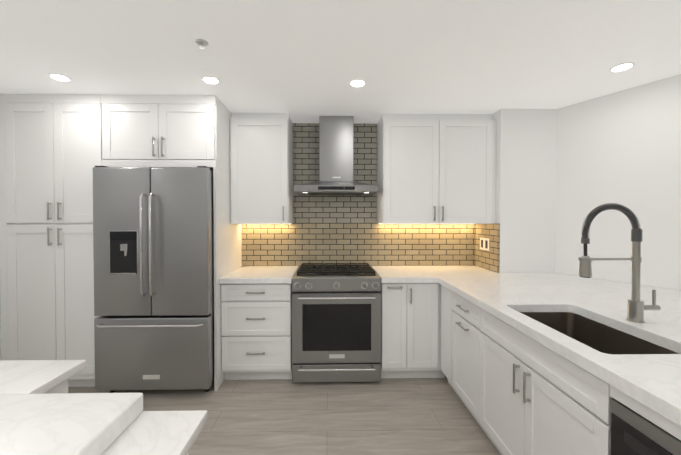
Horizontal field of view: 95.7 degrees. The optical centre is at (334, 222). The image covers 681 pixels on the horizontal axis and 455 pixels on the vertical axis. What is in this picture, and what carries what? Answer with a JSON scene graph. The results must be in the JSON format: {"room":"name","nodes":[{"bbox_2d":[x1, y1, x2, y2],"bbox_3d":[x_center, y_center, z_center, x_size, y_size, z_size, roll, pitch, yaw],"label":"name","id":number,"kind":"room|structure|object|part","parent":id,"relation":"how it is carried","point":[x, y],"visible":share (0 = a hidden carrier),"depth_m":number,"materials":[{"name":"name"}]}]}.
{"room":"kitchen","nodes":[
{"label":"kitchen","id":0,"kind":"room"},
{"bbox_2d":[0,292,1,360],"bbox_3d":[-2.779,0.177,2.396,0.120,2.440,1.690,0,1,-1],"label":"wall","id":1,"kind":"structure","parent":0,"point":[0,329],"depth_m":2.51,"materials":[{"name":"white paint"}]},
{"bbox_2d":[68,376,500,454],"bbox_3d":[-0.447,1.492,-0.744,11.000,0.100,8.490,0,1,-1],"label":"floor","id":2,"kind":"structure","parent":0,"point":[409,416],"depth_m":2.21,"materials":[{"name":"brown wood"}]},
{"bbox_2d":[0,94,101,386],"bbox_3d":[-2.315,0.170,2.861,0.822,2.436,0.773,0,1,-1],"label":"pantry cabinet","id":3,"kind":"object","parent":2,"relation":"on","point":[50,151],"visible":0.73,"depth_m":2.51,"materials":[{"name":"white paint"}]},
{"bbox_2d":[43,379,187,454],"bbox_3d":[-1.294,0.974,0.589,1.855,0.894,0.960,0,1,-1],"label":"base cabinet","id":4,"kind":"object","parent":2,"relation":"on","point":[61,387],"depth_m":1.04,"materials":[{"name":"white paint"}]},
{"bbox_2d":[0,360,207,454],"bbox_3d":[-1.301,0.512,0.590,1.941,0.028,1.016,0,1,-1],"label":"countertop","id":5,"kind":"structure","parent":4,"relation":"on","point":[160,432],"depth_m":0.78,"materials":[{"name":"stone"}]},
{"bbox_2d":[0,393,142,454],"bbox_3d":[-1.380,0.473,0.435,1.778,0.053,0.711,0,1,-1],"label":"countertop","id":6,"kind":"structure","parent":5,"relation":"on","point":[68,424],"depth_m":0.69,"materials":[{"name":"stone"}]},
{"bbox_2d":[92,166,213,392],"bbox_3d":[-1.448,0.469,2.781,0.893,1.842,0.876,0,1,-1],"label":"refrigerator","id":7,"kind":"object","parent":2,"relation":"on","point":[153,242],"visible":0.92,"depth_m":2.42,"materials":[{"name":"silver metal"}]},
{"bbox_2d":[101,94,241,390],"bbox_3d":[-1.441,0.170,2.877,0.924,2.436,0.773,0,1,-1],"label":"tall cabinet","id":8,"kind":"object","parent":2,"relation":"on","point":[150,131],"visible":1,"depth_m":2.52,"materials":[{"name":"white paint"}]},
{"bbox_2d":[221,283,292,379],"bbox_3d":[-0.679,0.948,2.949,0.598,0.877,0.678,0,1,-1],"label":"base cabinet","id":9,"kind":"object","parent":2,"relation":"on","point":[256,331],"visible":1,"depth_m":2.65,"materials":[{"name":"white paint"}]},
{"bbox_2d":[219,266,298,283],"bbox_3d":[-0.674,0.486,2.938,0.606,0.045,0.669,0,1,-1],"label":"countertop","id":10,"kind":"structure","parent":9,"relation":"on","point":[259,274],"depth_m":2.73,"materials":[{"name":"stone"}]},
{"bbox_2d":[292,263,380,382],"bbox_3d":[0.012,0.908,2.921,0.760,0.960,0.735,0,1,-1],"label":"range","id":11,"kind":"object","parent":2,"relation":"on","point":[336,323],"visible":1,"depth_m":2.62,"materials":[{"name":"silver metal"}]},
{"bbox_2d":[380,283,444,377],"bbox_3d":[0.959,0.948,2.978,1.114,0.877,0.678,0,1,-1],"label":"base cabinet","id":12,"kind":"object","parent":2,"relation":"on","point":[410,330],"visible":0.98,"depth_m":2.67,"materials":[{"name":"white paint"}]},
{"bbox_2d":[441,285,448,382],"bbox_3d":[1.225,0.954,2.530,0.608,0.876,0.324,0,1,-1],"label":"base cabinet","id":13,"kind":"object","parent":2,"relation":"on","point":[444,291],"depth_m":2.56,"materials":[{"name":"white paint"}]},
{"bbox_2d":[449,290,541,426],"bbox_3d":[1.231,0.960,2.180,0.608,0.876,0.505,0,1,-1],"label":"base cabinet","id":14,"kind":"object","parent":2,"relation":"on","point":[472,329],"depth_m":2.10,"materials":[{"name":"white paint"}]},
{"bbox_2d":[371,265,680,425],"bbox_3d":[1.546,0.502,1.858,2.264,0.045,2.909,0,1,-1],"label":"countertop","id":15,"kind":"structure","parent":14,"relation":"on","point":[652,381],"depth_m":1.71,"materials":[{"name":"stone"}]},
{"bbox_2d":[520,312,678,354],"bbox_3d":[1.202,0.646,1.482,0.425,0.230,0.687,0,1,-1],"label":"sink","id":16,"kind":"object","parent":15,"relation":"in","point":[599,337],"visible":0.08,"depth_m":1.65,"materials":[{"name":"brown metal"}]},
{"bbox_2d":[578,203,660,322],"bbox_3d":[1.403,0.193,1.516,0.393,0.582,0.068,0,1,-1],"label":"faucet","id":17,"kind":"object","parent":15,"relation":"on","point":[636,307],"visible":0.98,"depth_m":1.50,"materials":[{"name":"silver metal"}]},
{"bbox_2d":[481,345,612,454],"bbox_3d":[1.243,1.098,1.534,0.608,0.618,0.915,0,1,-1],"label":"base cabinet","id":18,"kind":"object","parent":2,"relation":"on","point":[518,392],"depth_m":1.41,"materials":[{"name":"white paint"}]},
{"bbox_2d":[609,385,680,454],"bbox_3d":[1.242,0.980,0.769,0.638,0.877,0.608,0,1,-1],"label":"dishwasher","id":19,"kind":"object","parent":2,"relation":"on","point":[659,420],"depth_m":0.96,"materials":[{"name":"silver metal"}]},
{"bbox_3d":[1.123,0.815,0.764,0.349,0.418,0.606,0,1,-1],"label":"microwave drawer","id":20,"kind":"part","parent":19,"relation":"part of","materials":[{"name":"silver metal"}]},
{"bbox_2d":[0,0,680,123],"bbox_3d":[-0.447,-1.047,-0.781,11.000,0.100,8.490,0,1,-1],"label":"ceiling","id":21,"kind":"structure","parent":0,"point":[303,61],"depth_m":1.86,"materials":[{"name":"white paint"}]},
{"bbox_2d":[49,73,70,81],"bbox_3d":[-1.960,-1.036,2.198,0.120,0.008,0.120,0,1,-1],"label":"recessed light","id":22,"kind":"object","parent":21,"relation":"in","point":[59,77],"visible":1,"depth_m":2.19,"materials":[{"name":"white plastic"}]},
{"bbox_2d":[195,38,207,48],"bbox_3d":[-0.758,-1.017,1.760,0.070,0.034,0.070,0,1,-1],"label":"sprinkler","id":23,"kind":"object","parent":21,"relation":"attached to","point":[202,43],"visible":1,"depth_m":1.75,"materials":[{"name":"silver metal"}]},
{"bbox_2d":[202,76,219,83],"bbox_3d":[-0.899,-1.037,2.239,0.120,0.008,0.120,0,1,-1],"label":"recessed light","id":24,"kind":"object","parent":21,"relation":"in","point":[210,80],"visible":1,"depth_m":2.23,"materials":[{"name":"white plastic"}]},
{"bbox_2d":[350,79,365,86],"bbox_3d":[0.172,-1.038,2.290,0.120,0.008,0.120,0,1,-1],"label":"recessed light","id":25,"kind":"object","parent":21,"relation":"in","point":[357,83],"visible":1,"depth_m":2.28,"materials":[{"name":"white plastic"}]},
{"bbox_2d":[610,62,633,71],"bbox_3d":[1.911,-1.034,2.049,0.120,0.008,0.120,0,1,-1],"label":"recessed light","id":26,"kind":"object","parent":21,"relation":"in","point":[621,67],"visible":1,"depth_m":2.04,"materials":[{"name":"white plastic"}]},
{"bbox_2d":[481,109,556,272],"bbox_3d":[1.784,0.166,3.148,0.518,2.440,0.590,0,1,-1],"label":"wall","id":27,"kind":"structure","parent":0,"point":[525,177],"depth_m":2.85,"materials":[{"name":"white paint"}]},
{"bbox_2d":[230,112,292,223],"bbox_3d":[-0.708,-0.518,3.048,0.544,1.065,0.419,0,1,-1],"label":"upper cabinet","id":28,"kind":"object","parent":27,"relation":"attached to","point":[261,168],"visible":1,"depth_m":2.88,"materials":[{"name":"white paint"}]},
{"bbox_2d":[294,116,377,194],"bbox_3d":[0.011,-0.668,3.052,0.780,0.765,0.432,0,1,-1],"label":"range hood","id":29,"kind":"object","parent":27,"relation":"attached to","point":[336,155],"visible":1,"depth_m":3.03,"materials":[{"name":"silver metal"}]},
{"bbox_2d":[241,123,499,272],"bbox_3d":[0.272,-0.295,3.054,2.507,1.514,0.470,0,1,-1],"label":"tile backsplash","id":30,"kind":"structure","parent":27,"relation":"attached to","point":[334,229],"depth_m":3.28,"materials":[{"name":"beige tile"}]},
{"bbox_2d":[480,237,488,250],"bbox_3d":[1.511,0.213,3.104,0.008,0.122,0.180,0,1,-1],"label":"wall outlet plate","id":31,"kind":"object","parent":30,"relation":"attached to","point":[484,243],"visible":1,"depth_m":3.10,"materials":[{"name":"white plastic"}]},
{"bbox_2d":[377,113,495,223],"bbox_3d":[0.991,-0.519,3.078,1.066,1.065,0.419,0,1,-1],"label":"upper cabinet","id":32,"kind":"object","parent":27,"relation":"attached to","point":[436,168],"visible":1,"depth_m":2.90,"materials":[{"name":"white paint"}]},
{"bbox_2d":[555,74,680,290],"bbox_3d":[3.088,0.197,1.032,0.120,2.440,4.200,0,1,-28],"label":"wall","id":33,"kind":"structure","parent":0,"point":[623,147],"depth_m":2.43,"materials":[{"name":"white paint"}]}
]}

